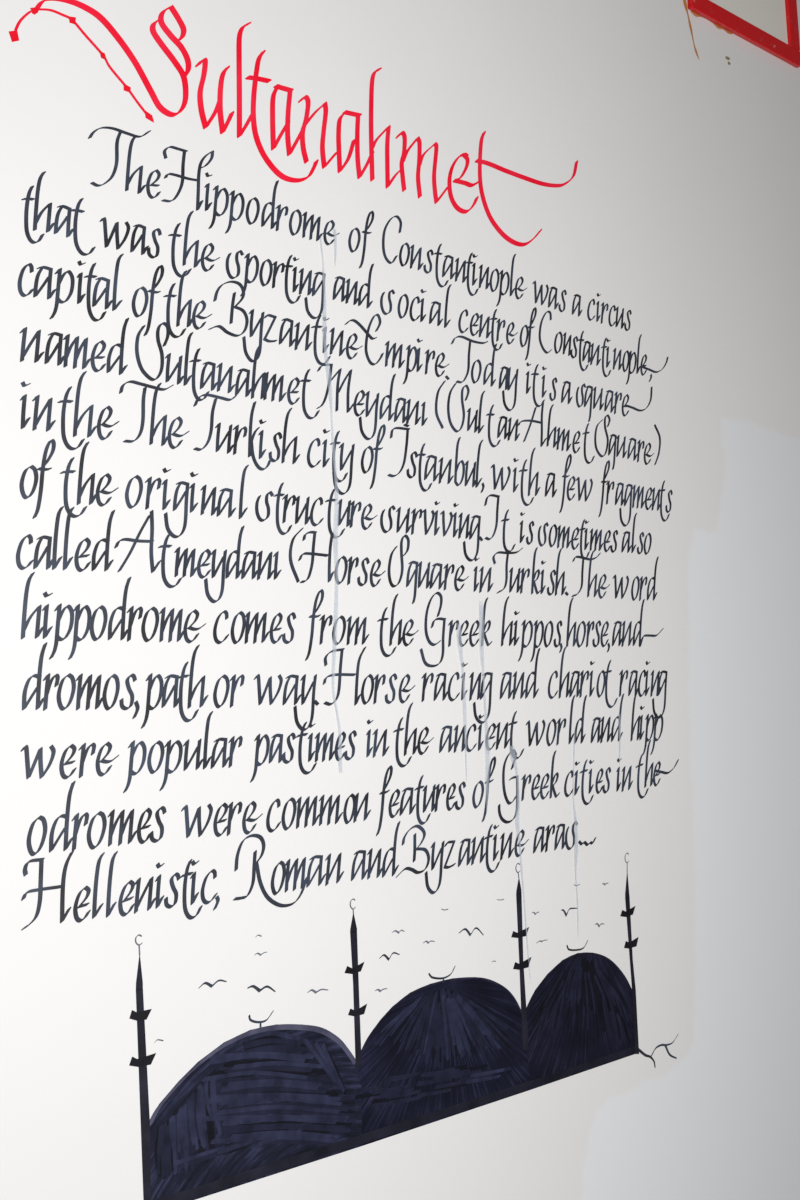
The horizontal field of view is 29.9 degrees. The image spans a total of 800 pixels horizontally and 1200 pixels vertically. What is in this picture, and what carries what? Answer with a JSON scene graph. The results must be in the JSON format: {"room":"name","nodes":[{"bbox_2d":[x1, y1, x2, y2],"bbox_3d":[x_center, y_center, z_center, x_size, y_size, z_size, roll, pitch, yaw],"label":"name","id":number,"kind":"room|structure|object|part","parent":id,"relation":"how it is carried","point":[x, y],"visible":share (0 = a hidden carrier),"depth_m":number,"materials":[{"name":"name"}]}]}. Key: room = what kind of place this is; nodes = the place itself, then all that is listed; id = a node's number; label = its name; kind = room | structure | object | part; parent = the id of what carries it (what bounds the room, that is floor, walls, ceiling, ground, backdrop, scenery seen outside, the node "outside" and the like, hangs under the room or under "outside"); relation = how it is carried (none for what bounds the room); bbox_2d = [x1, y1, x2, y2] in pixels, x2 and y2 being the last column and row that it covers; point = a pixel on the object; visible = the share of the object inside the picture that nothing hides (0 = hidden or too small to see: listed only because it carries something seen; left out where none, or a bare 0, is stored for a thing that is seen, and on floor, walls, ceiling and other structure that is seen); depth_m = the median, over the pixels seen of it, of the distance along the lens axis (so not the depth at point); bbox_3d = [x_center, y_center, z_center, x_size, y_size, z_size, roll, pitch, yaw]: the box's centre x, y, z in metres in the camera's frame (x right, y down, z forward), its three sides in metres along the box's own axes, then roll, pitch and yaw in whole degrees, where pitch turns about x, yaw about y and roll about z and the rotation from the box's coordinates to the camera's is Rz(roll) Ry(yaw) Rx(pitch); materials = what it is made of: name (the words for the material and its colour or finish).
{"room":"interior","nodes":[
{"label":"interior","id":0,"kind":"room"},
{"bbox_2d":[0,0,799,1199],"bbox_3d":[-0.078,-0.266,2.939,9.000,4.200,0.200,3,-8,-45],"label":"wall","id":1,"kind":"structure","parent":0,"point":[680,208],"depth_m":2.78,"materials":[{"name":"paint"}]},
{"bbox_2d":[9,7,153,121],"bbox_3d":[-0.516,-0.880,2.446,0.274,0.138,0.001,3,-8,-45],"label":"ornament","id":2,"kind":"object","parent":1,"relation":"attached to","point":[13,34],"visible":1,"depth_m":2.45,"materials":[{"name":"red paint"}]},
{"bbox_2d":[129,934,155,1199],"bbox_3d":[-0.399,0.738,2.334,0.051,0.430,0.001,3,-8,-45],"label":"minaret","id":3,"kind":"object","parent":1,"relation":"attached to","point":[141,1015],"visible":1,"depth_m":2.33,"materials":[{"name":"black paint"}]},
{"bbox_2d":[199,979,226,987],"bbox_3d":[-0.305,0.626,2.444,0.058,0.011,0.001,3,-8,-45],"label":"painted bird","id":4,"kind":"object","parent":1,"relation":"attached to","point":[206,983],"visible":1,"depth_m":2.44},
{"bbox_2d":[150,1010,361,1199],"bbox_3d":[-0.235,0.823,2.487,0.465,0.270,0.001,3,-8,-45],"label":"dome","id":5,"kind":"object","parent":1,"relation":"attached to","point":[265,1095],"visible":1,"depth_m":2.48,"materials":[{"name":"paint"}]},
{"bbox_2d":[247,985,274,991],"bbox_3d":[-0.232,0.652,2.513,0.061,0.019,0.001,3,-8,-45],"label":"painted bird","id":6,"kind":"object","parent":1,"relation":"attached to","point":[252,986],"visible":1,"depth_m":2.51},
{"bbox_2d":[32,0,577,246],"bbox_3d":[-0.090,-0.904,2.874,1.394,0.294,0.001,3,-8,-45],"label":"title lettering","id":7,"kind":"object","parent":1,"relation":"attached to","point":[219,106],"visible":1,"depth_m":2.75},
{"bbox_2d":[21,821,595,929],"bbox_3d":[-0.072,0.475,2.696,1.373,0.144,0.001,3,-8,-45],"label":"handwritten line","id":8,"kind":"object","parent":1,"relation":"attached to","point":[286,873],"visible":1,"depth_m":2.56,"materials":[{"name":"black paint"}]},
{"bbox_2d":[309,989,327,993],"bbox_3d":[-0.142,0.677,2.599,0.049,0.009,0.001,3,-8,-45],"label":"painted bird","id":9,"kind":"object","parent":1,"relation":"attached to","point":[313,990],"visible":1,"depth_m":2.60},
{"bbox_2d":[18,253,652,421],"bbox_3d":[-0.001,-0.475,2.902,1.662,0.144,0.001,3,-8,-45],"label":"handwritten line","id":10,"kind":"object","parent":1,"relation":"attached to","point":[90,276],"visible":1,"depth_m":2.67,"materials":[{"name":"black paint"}]},
{"bbox_2d":[20,439,651,561],"bbox_3d":[-0.002,-0.155,2.856,1.626,0.145,0.001,3,-8,-45],"label":"handwritten line","id":11,"kind":"object","parent":1,"relation":"attached to","point":[42,468],"visible":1,"depth_m":2.66,"materials":[{"name":"black paint"}]},
{"bbox_2d":[16,506,658,603],"bbox_3d":[0.008,-0.054,2.851,1.658,0.154,0.001,3,-8,-45],"label":"handwritten line","id":12,"kind":"object","parent":1,"relation":"attached to","point":[52,562],"visible":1,"depth_m":2.62,"materials":[{"name":"black paint"}]},
{"bbox_2d":[20,318,660,469],"bbox_3d":[0.012,-0.370,2.900,1.682,0.149,0.001,3,-8,-45],"label":"handwritten line","id":13,"kind":"object","parent":1,"relation":"attached to","point":[265,384],"visible":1,"depth_m":2.69,"materials":[{"name":"black paint"}]},
{"bbox_2d":[21,691,662,792],"bbox_3d":[0.015,0.252,2.814,1.635,0.153,0.001,3,-8,-45],"label":"handwritten line","id":14,"kind":"object","parent":1,"relation":"attached to","point":[39,755],"visible":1,"depth_m":2.65,"materials":[{"name":"black paint"}]},
{"bbox_2d":[21,572,663,666],"bbox_3d":[0.015,0.048,2.844,1.654,0.159,0.001,3,-8,-45],"label":"handwritten line","id":15,"kind":"object","parent":1,"relation":"attached to","point":[90,623],"visible":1,"depth_m":2.64,"materials":[{"name":"black paint"}]},
{"bbox_2d":[21,171,667,383],"bbox_3d":[0.024,-0.578,2.941,1.725,0.146,0.001,3,-8,-45],"label":"handwritten line","id":16,"kind":"object","parent":1,"relation":"attached to","point":[77,210],"visible":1,"depth_m":2.74,"materials":[{"name":"black paint"}]},
{"bbox_2d":[22,643,667,730],"bbox_3d":[0.022,0.160,2.834,1.659,0.161,0.001,3,-8,-45],"label":"handwritten line","id":17,"kind":"object","parent":1,"relation":"attached to","point":[38,676],"visible":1,"depth_m":2.63,"materials":[{"name":"black paint"}]},
{"bbox_2d":[20,371,672,526],"bbox_3d":[0.028,-0.263,2.901,1.717,0.155,0.001,3,-8,-45],"label":"handwritten line","id":18,"kind":"object","parent":1,"relation":"attached to","point":[36,419],"visible":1,"depth_m":2.74,"materials":[{"name":"black paint"}]},
{"bbox_2d":[27,740,678,855],"bbox_3d":[0.040,0.360,2.824,1.679,0.152,0.001,3,-8,-45],"label":"handwritten line","id":19,"kind":"object","parent":1,"relation":"attached to","point":[355,813],"visible":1,"depth_m":2.65,"materials":[{"name":"black paint"}]},
{"bbox_2d":[345,898,366,1067],"bbox_3d":[-0.079,0.679,2.662,0.052,0.294,0.001,3,-8,-45],"label":"minaret","id":20,"kind":"object","parent":1,"relation":"attached to","point":[357,1011],"visible":1,"depth_m":2.66,"materials":[{"name":"black paint"}]},
{"bbox_2d":[88,126,631,330],"bbox_3d":[0.014,-0.695,2.948,1.464,0.151,0.001,3,-8,-45],"label":"handwritten line","id":21,"kind":"object","parent":1,"relation":"attached to","point":[182,176],"visible":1,"depth_m":2.79,"materials":[{"name":"black paint"}]},
{"bbox_2d":[379,952,399,960],"bbox_3d":[-0.019,0.648,2.726,0.053,0.014,0.001,3,-8,-45],"label":"painted bird","id":22,"kind":"object","parent":1,"relation":"attached to","point":[385,955],"visible":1,"depth_m":2.72},
{"bbox_2d":[153,1046,634,1199],"bbox_3d":[0.055,0.949,2.758,1.277,0.040,0.001,3,-8,-45],"label":"ground line","id":23,"kind":"structure","parent":1,"relation":"attached to","point":[205,1189],"depth_m":2.68,"materials":[{"name":"black paint"}]},
{"bbox_2d":[353,967,528,1145],"bbox_3d":[0.083,0.829,2.802,0.472,0.278,0.001,3,-8,-45],"label":"dome","id":24,"kind":"object","parent":1,"relation":"attached to","point":[449,1042],"visible":1,"depth_m":2.80,"materials":[{"name":"paint"}]},
{"bbox_2d":[459,927,483,935],"bbox_3d":[0.137,0.639,2.882,0.071,0.020,0.001,3,-8,-45],"label":"painted bird","id":25,"kind":"object","parent":1,"relation":"attached to","point":[466,929],"visible":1,"depth_m":2.88},
{"bbox_2d":[512,863,530,1049],"bbox_3d":[0.242,0.707,2.977,0.058,0.366,0.001,3,-8,-45],"label":"minaret","id":26,"kind":"object","parent":1,"relation":"attached to","point":[521,965],"visible":1,"depth_m":2.97,"materials":[{"name":"black paint"}]},
{"bbox_2d":[526,941,634,1089],"bbox_3d":[0.376,0.840,3.093,0.359,0.266,0.001,3,-8,-45],"label":"dome","id":27,"kind":"object","parent":1,"relation":"attached to","point":[581,1012],"visible":1,"depth_m":3.08,"materials":[{"name":"paint"}]},
{"bbox_2d":[621,853,638,1053],"bbox_3d":[0.496,0.759,3.223,0.060,0.426,0.001,3,-8,-45],"label":"minaret","id":28,"kind":"object","parent":1,"relation":"attached to","point":[628,912],"visible":1,"depth_m":3.22,"materials":[{"name":"black paint"}]},
{"bbox_2d":[639,1035,677,1066],"bbox_3d":[0.563,0.984,3.258,0.152,0.058,0.001,3,-8,-45],"label":"painted flourish","id":29,"kind":"object","parent":1,"relation":"attached to","point":[665,1045],"visible":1,"depth_m":3.26,"materials":[{"name":"black paint"}]},
{"bbox_2d":[574,409,799,1199],"bbox_3d":[1.728,0.697,4.459,4.034,2.305,0.001,3,-8,-45],"label":"repainted patch","id":30,"kind":"object","parent":1,"relation":"attached to","point":[720,1119],"visible":1,"depth_m":3.55,"materials":[{"name":"paint"}]},
{"bbox_2d":[683,0,698,58],"bbox_3d":[0.730,-1.437,3.764,0.061,0.154,0.001,3,-8,-45],"label":"drip","id":31,"kind":"object","parent":1,"relation":"attached to","point":[684,1],"visible":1,"depth_m":3.76,"materials":[{"name":"orange paint"}]},
{"bbox_2d":[691,11,732,33],"bbox_3d":[0.799,-1.479,3.840,0.196,0.022,0.001,3,-8,-45],"label":"smear","id":32,"kind":"object","parent":1,"relation":"attached to","point":[694,13],"visible":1,"depth_m":3.85,"materials":[{"name":"orange paint"}]},
{"bbox_2d":[687,0,799,67],"bbox_3d":[0.899,-1.782,3.971,0.522,0.620,0.016,3,-8,-45],"label":"wall frame","id":33,"kind":"object","parent":1,"relation":"attached to","point":[771,26],"visible":1,"depth_m":4.00,"materials":[{"name":"red paint"}]},
{"bbox_3d":[0.895,-1.781,3.976,0.432,0.530,0.004,3,-8,-45],"label":"backing panel","id":34,"kind":"part","parent":33,"relation":"part of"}
]}

